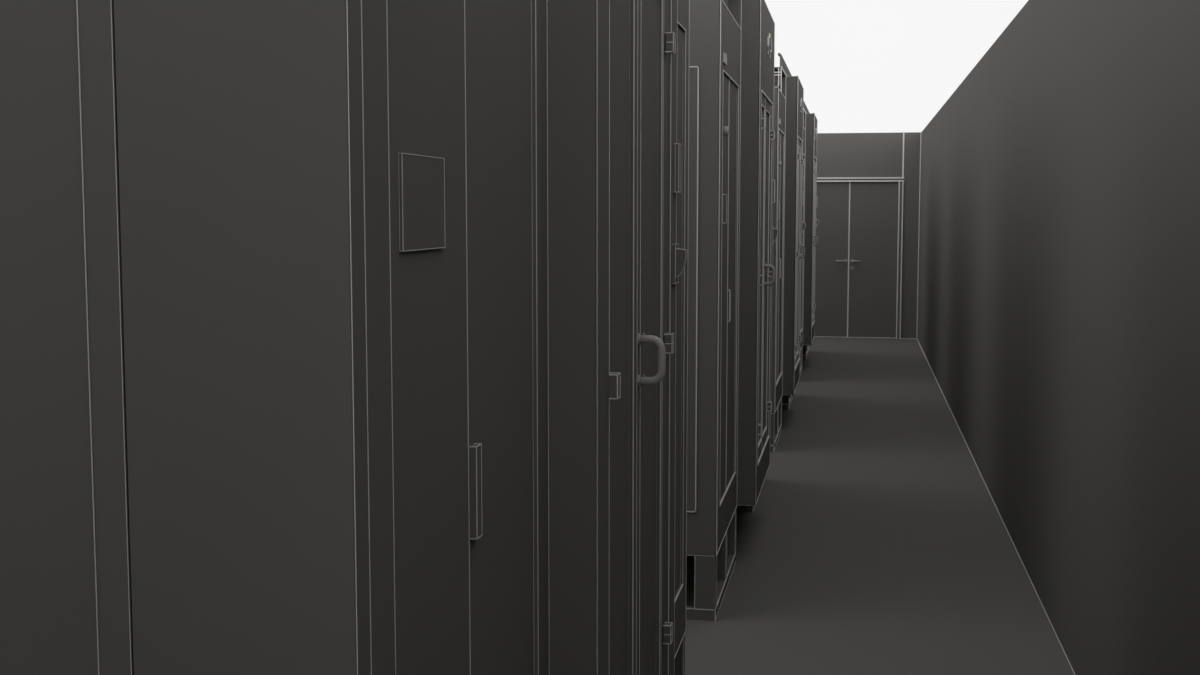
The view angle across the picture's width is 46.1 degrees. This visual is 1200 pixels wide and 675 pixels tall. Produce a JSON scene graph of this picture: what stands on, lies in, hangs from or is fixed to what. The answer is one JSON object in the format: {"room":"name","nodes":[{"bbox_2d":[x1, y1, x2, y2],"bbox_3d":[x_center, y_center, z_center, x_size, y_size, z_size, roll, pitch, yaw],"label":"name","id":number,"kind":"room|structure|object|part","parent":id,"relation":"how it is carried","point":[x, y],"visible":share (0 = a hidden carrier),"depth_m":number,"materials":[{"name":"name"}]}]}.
{"room":"server room","nodes":[
{"label":"server room","id":0,"kind":"room"},
{"bbox_2d":[817,132,920,338],"bbox_3d":[2.100,-1.420,19.639,4.592,2.817,0.210,1,5,10],"label":"wall","id":1,"kind":"structure","parent":0,"point":[838,154],"depth_m":19.17,"materials":[{"name":"grey paint"}]},
{"bbox_2d":[814,177,903,338],"bbox_3d":[3.418,-1.089,19.360,1.446,2.208,0.163,1,5,10],"label":"door","id":2,"kind":"structure","parent":1,"relation":"in","point":[858,270],"depth_m":19.32,"materials":[{"name":"metal"}]},
{"bbox_2d":[685,337,1073,674],"bbox_3d":[-0.033,1.107,7.682,4.735,0.100,24.850,1,5,10],"label":"floor","id":3,"kind":"structure","parent":0,"point":[874,541],"depth_m":7.21,"materials":[{"name":"grey concrete"}]},
{"bbox_2d":[0,0,549,674],"bbox_3d":[-0.529,0.050,2.693,0.903,2.898,2.050,1,5,10],"label":"tall cabinet","id":4,"kind":"object","parent":3,"relation":"on","point":[274,353],"visible":1,"depth_m":1.67,"materials":[{"name":"grey paint"}]},
{"bbox_3d":[-0.236,-0.180,1.882,0.005,0.125,0.187,1,5,10],"label":"square plate","id":5,"kind":"part","parent":4,"relation":"part of","materials":[{"name":"grey paint"}]},
{"bbox_3d":[-0.242,0.165,1.949,0.021,1.862,0.374,1,5,10],"label":"door","id":6,"kind":"part","parent":4,"relation":"part of","materials":[{"name":"grey paint"}]},
{"bbox_3d":[-0.190,0.235,2.157,0.012,0.143,0.029,1,5,10],"label":"bar handle","id":7,"kind":"part","parent":4,"relation":"part of","materials":[{"name":"grey paint"}]},
{"bbox_3d":[-0.170,0.129,2.344,0.020,1.854,0.431,1,5,10],"label":"door","id":8,"kind":"part","parent":4,"relation":"part of","materials":[{"name":"grey paint"}]},
{"bbox_2d":[547,0,686,674],"bbox_3d":[-0.355,0.052,3.286,1.033,2.787,1.168,1,5,10],"label":"tall cabinet","id":9,"kind":"object","parent":3,"relation":"on","point":[616,263],"visible":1,"depth_m":2.88,"materials":[{"name":"grey metal"}]},
{"bbox_3d":[0.032,0.075,2.961,0.034,1.865,0.393,1,5,10],"label":"door","id":10,"kind":"part","parent":9,"relation":"part of","materials":[{"name":"grey paint"}]},
{"bbox_3d":[0.117,0.051,3.167,0.062,0.122,0.027,1,5,10],"label":"pull handle","id":11,"kind":"part","parent":9,"relation":"part of","materials":[{"name":"metal"}]},
{"bbox_3d":[0.114,0.035,3.408,0.034,1.864,0.514,1,5,10],"label":"door","id":12,"kind":"part","parent":9,"relation":"part of","materials":[{"name":"grey paint"}]},
{"bbox_2d":[674,143,680,192],"bbox_3d":[0.203,-0.444,3.697,0.015,0.127,0.042,1,5,10],"label":"switch plate","id":13,"kind":"object","parent":9,"relation":"attached to","point":[677,146],"depth_m":3.68,"materials":[{"name":"grey paint"}]},
{"bbox_3d":[0.211,-0.195,3.705,0.037,0.103,0.066,1,5,10],"label":"quarter round lever","id":14,"kind":"part","parent":9,"relation":"part of","materials":[{"name":"grey paint"}]},
{"bbox_2d":[674,0,689,674],"bbox_3d":[-0.223,-0.101,4.373,0.903,2.898,1.051,1,5,10],"label":"tall cabinet","id":15,"kind":"object","parent":3,"relation":"on","point":[683,27],"visible":0.16,"depth_m":4.71,"materials":[{"name":"grey metal"}]},
{"bbox_3d":[0.226,-0.065,4.514,0.020,1.854,0.431,1,5,10],"label":"door","id":16,"kind":"part","parent":15,"relation":"part of","materials":[{"name":"grey paint"}]},
{"bbox_2d":[686,0,741,620],"bbox_3d":[0.246,-0.330,6.944,0.904,2.899,2.052,1,5,10],"label":"tall cabinet","id":17,"kind":"object","parent":3,"relation":"on","point":[715,25],"visible":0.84,"depth_m":5.95,"materials":[{"name":"grey paint"}]},
{"bbox_3d":[0.087,-0.194,5.945,0.652,1.866,0.006,1,5,10],"label":"panel","id":18,"kind":"part","parent":17,"relation":"part of","materials":[{"name":"grey paint"}]},
{"bbox_3d":[0.539,-0.560,6.132,0.008,0.127,0.189,1,5,10],"label":"square plate","id":19,"kind":"part","parent":17,"relation":"part of","materials":[{"name":"grey paint"}]},
{"bbox_3d":[0.535,-0.216,6.200,0.023,1.866,0.376,1,5,10],"label":"door","id":20,"kind":"part","parent":17,"relation":"part of","materials":[{"name":"grey paint"}]},
{"bbox_2d":[723,126,728,134],"bbox_3d":[0.542,-0.889,6.064,0.025,0.039,0.039,1,5,10],"label":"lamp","id":21,"kind":"object","parent":17,"relation":"attached to","point":[725,128],"depth_m":6.05,"materials":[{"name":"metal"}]},
{"bbox_3d":[0.585,-0.145,6.407,0.015,0.146,0.032,1,5,10],"label":"bar handle","id":22,"kind":"part","parent":17,"relation":"part of","materials":[{"name":"grey paint"}]},
{"bbox_3d":[0.605,-0.251,6.594,0.020,1.854,0.431,1,5,10],"label":"door","id":23,"kind":"part","parent":17,"relation":"part of","materials":[{"name":"grey paint"}]},
{"bbox_2d":[723,0,741,27],"bbox_3d":[0.151,-1.534,6.348,0.888,0.190,1.040,1,5,10],"label":"tray","id":24,"kind":"object","parent":17,"relation":"on","point":[732,8],"depth_m":6.77,"materials":[{"name":"grey paint"}]},
{"bbox_2d":[737,505,754,511],"bbox_3d":[0.552,-0.480,8.624,0.905,2.900,1.052,1,5,10],"label":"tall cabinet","id":25,"kind":"object","parent":3,"relation":"on","point":[740,508],"visible":0.02,"depth_m":8.18,"materials":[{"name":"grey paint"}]},
{"bbox_2d":[737,0,777,505],"bbox_3d":[0.420,-0.329,7.536,1.034,2.790,1.168,1,5,10],"label":"tall cabinet","id":26,"kind":"object","parent":3,"relation":"on","point":[758,234],"visible":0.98,"depth_m":6.94,"materials":[{"name":"grey metal"}]},
{"bbox_3d":[0.809,-0.305,7.210,0.036,1.867,0.396,1,5,10],"label":"door","id":27,"kind":"part","parent":26,"relation":"part of","materials":[{"name":"grey paint"}]},
{"bbox_3d":[0.891,-0.345,7.658,0.036,1.867,0.514,1,5,10],"label":"door","id":28,"kind":"part","parent":26,"relation":"part of","materials":[{"name":"grey paint"}]},
{"bbox_3d":[0.892,-0.330,7.417,0.062,0.122,0.027,1,5,10],"label":"pull handle","id":29,"kind":"part","parent":26,"relation":"part of","materials":[{"name":"metal"}]},
{"bbox_2d":[772,180,774,202],"bbox_3d":[0.978,-0.825,7.947,0.018,0.129,0.044,1,5,10],"label":"switch plate","id":30,"kind":"object","parent":26,"relation":"attached to","point":[773,181],"depth_m":7.93,"materials":[{"name":"grey paint"}]},
{"bbox_3d":[0.987,-0.575,7.955,0.039,0.105,0.068,1,5,10],"label":"quarter round lever","id":31,"kind":"part","parent":26,"relation":"part of","materials":[{"name":"grey paint"}]},
{"bbox_2d":[770,53,791,451],"bbox_3d":[1.015,-0.707,11.163,0.906,2.900,2.051,1,5,10],"label":"tall cabinet","id":32,"kind":"object","parent":3,"relation":"on","point":[780,73],"visible":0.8,"depth_m":10.48,"materials":[{"name":"black metal"}]},
{"bbox_3d":[1.305,-0.593,10.417,0.025,1.870,0.378,1,5,10],"label":"door","id":33,"kind":"part","parent":32,"relation":"part of","materials":[{"name":"grey paint"}]},
{"bbox_3d":[1.308,-0.938,10.349,0.010,0.129,0.191,1,5,10],"label":"square plate","id":34,"kind":"part","parent":32,"relation":"part of","materials":[{"name":"grey paint"}]},
{"bbox_2d":[774,67,785,97],"bbox_3d":[0.955,-1.928,10.759,0.893,0.192,0.643,1,5,10],"label":"tray","id":35,"kind":"object","parent":32,"relation":"on","point":[779,72],"depth_m":10.57,"materials":[{"name":"grey paint"}]},
{"bbox_3d":[1.355,-0.523,10.624,0.018,0.149,0.035,1,5,10],"label":"bar handle","id":36,"kind":"part","parent":32,"relation":"part of","materials":[{"name":"grey paint"}]},
{"bbox_3d":[1.375,-0.629,10.811,0.020,1.854,0.431,1,5,10],"label":"door","id":37,"kind":"part","parent":32,"relation":"part of","materials":[{"name":"grey paint"}]},
{"bbox_2d":[782,395,792,409],"bbox_3d":[1.321,-0.857,12.842,0.906,2.901,1.054,1,5,10],"label":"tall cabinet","id":38,"kind":"object","parent":3,"relation":"on","point":[786,399],"visible":0.09,"depth_m":12.39,"materials":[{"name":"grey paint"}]},
{"bbox_2d":[783,76,805,395],"bbox_3d":[1.188,-0.707,11.753,1.035,2.793,1.168,1,5,10],"label":"tall cabinet","id":39,"kind":"object","parent":3,"relation":"on","point":[794,249],"visible":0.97,"depth_m":11.14,"materials":[{"name":"grey metal"}]},
{"bbox_3d":[1.579,-0.682,11.426,0.038,1.870,0.400,1,5,10],"label":"door","id":40,"kind":"part","parent":39,"relation":"part of","materials":[{"name":"grey paint"}]},
{"bbox_3d":[1.661,-0.722,11.874,0.038,1.869,0.514,1,5,10],"label":"door","id":41,"kind":"part","parent":39,"relation":"part of","materials":[{"name":"grey paint"}]},
{"bbox_3d":[1.662,-0.707,11.634,0.062,0.122,0.027,1,5,10],"label":"pull handle","id":42,"kind":"part","parent":39,"relation":"part of","materials":[{"name":"metal"}]},
{"bbox_2d":[802,191,803,205],"bbox_3d":[1.747,-1.202,12.164,0.020,0.132,0.047,1,5,10],"label":"switch plate","id":43,"kind":"object","parent":39,"relation":"attached to","point":[802,191],"depth_m":12.14,"materials":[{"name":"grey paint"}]},
{"bbox_3d":[1.756,-0.952,12.172,0.041,0.107,0.070,1,5,10],"label":"quarter round lever","id":44,"kind":"part","parent":39,"relation":"part of","materials":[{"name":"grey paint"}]},
{"bbox_2d":[800,101,808,375],"bbox_3d":[1.778,-1.081,15.352,0.907,2.902,2.054,1,5,10],"label":"tall cabinet","id":45,"kind":"object","parent":3,"relation":"on","point":[805,109],"visible":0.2,"depth_m":15.18,"materials":[{"name":"black metal"}]},
{"bbox_3d":[2.139,-1.004,15.001,0.020,1.854,0.431,1,5,10],"label":"door","id":46,"kind":"part","parent":45,"relation":"part of","materials":[{"name":"grey paint"}]},
{"bbox_2d":[803,109,805,129],"bbox_3d":[1.720,-2.302,14.948,0.896,0.194,0.645,1,5,10],"label":"tray","id":47,"kind":"object","parent":45,"relation":"on","point":[804,110],"depth_m":15.17,"materials":[{"name":"grey paint"}]},
{"bbox_2d":[802,345,808,359],"bbox_3d":[2.084,-1.231,17.032,0.908,2.902,1.055,1,5,10],"label":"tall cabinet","id":48,"kind":"object","parent":3,"relation":"on","point":[805,351],"visible":0.12,"depth_m":16.58,"materials":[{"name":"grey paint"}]},
{"bbox_2d":[803,113,818,345],"bbox_3d":[1.952,-1.083,15.942,1.036,2.796,1.168,1,5,10],"label":"tall cabinet","id":49,"kind":"object","parent":3,"relation":"on","point":[811,174],"visible":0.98,"depth_m":15.32,"materials":[{"name":"black metal"}]},
{"bbox_3d":[2.345,-1.057,15.615,0.040,1.872,0.403,1,5,10],"label":"door","id":50,"kind":"part","parent":49,"relation":"part of","materials":[{"name":"grey paint"}]},
{"bbox_3d":[2.427,-1.097,16.064,0.040,1.871,0.514,1,5,10],"label":"door","id":51,"kind":"part","parent":49,"relation":"part of","materials":[{"name":"grey paint"}]},
{"bbox_2d":[917,0,1199,674],"bbox_3d":[2.220,-0.297,7.145,0.157,2.807,24.850,1,5,10],"label":"wall","id":52,"kind":"structure","parent":0,"point":[1058,327],"depth_m":5.21,"materials":[{"name":"grey paint"}]}
]}

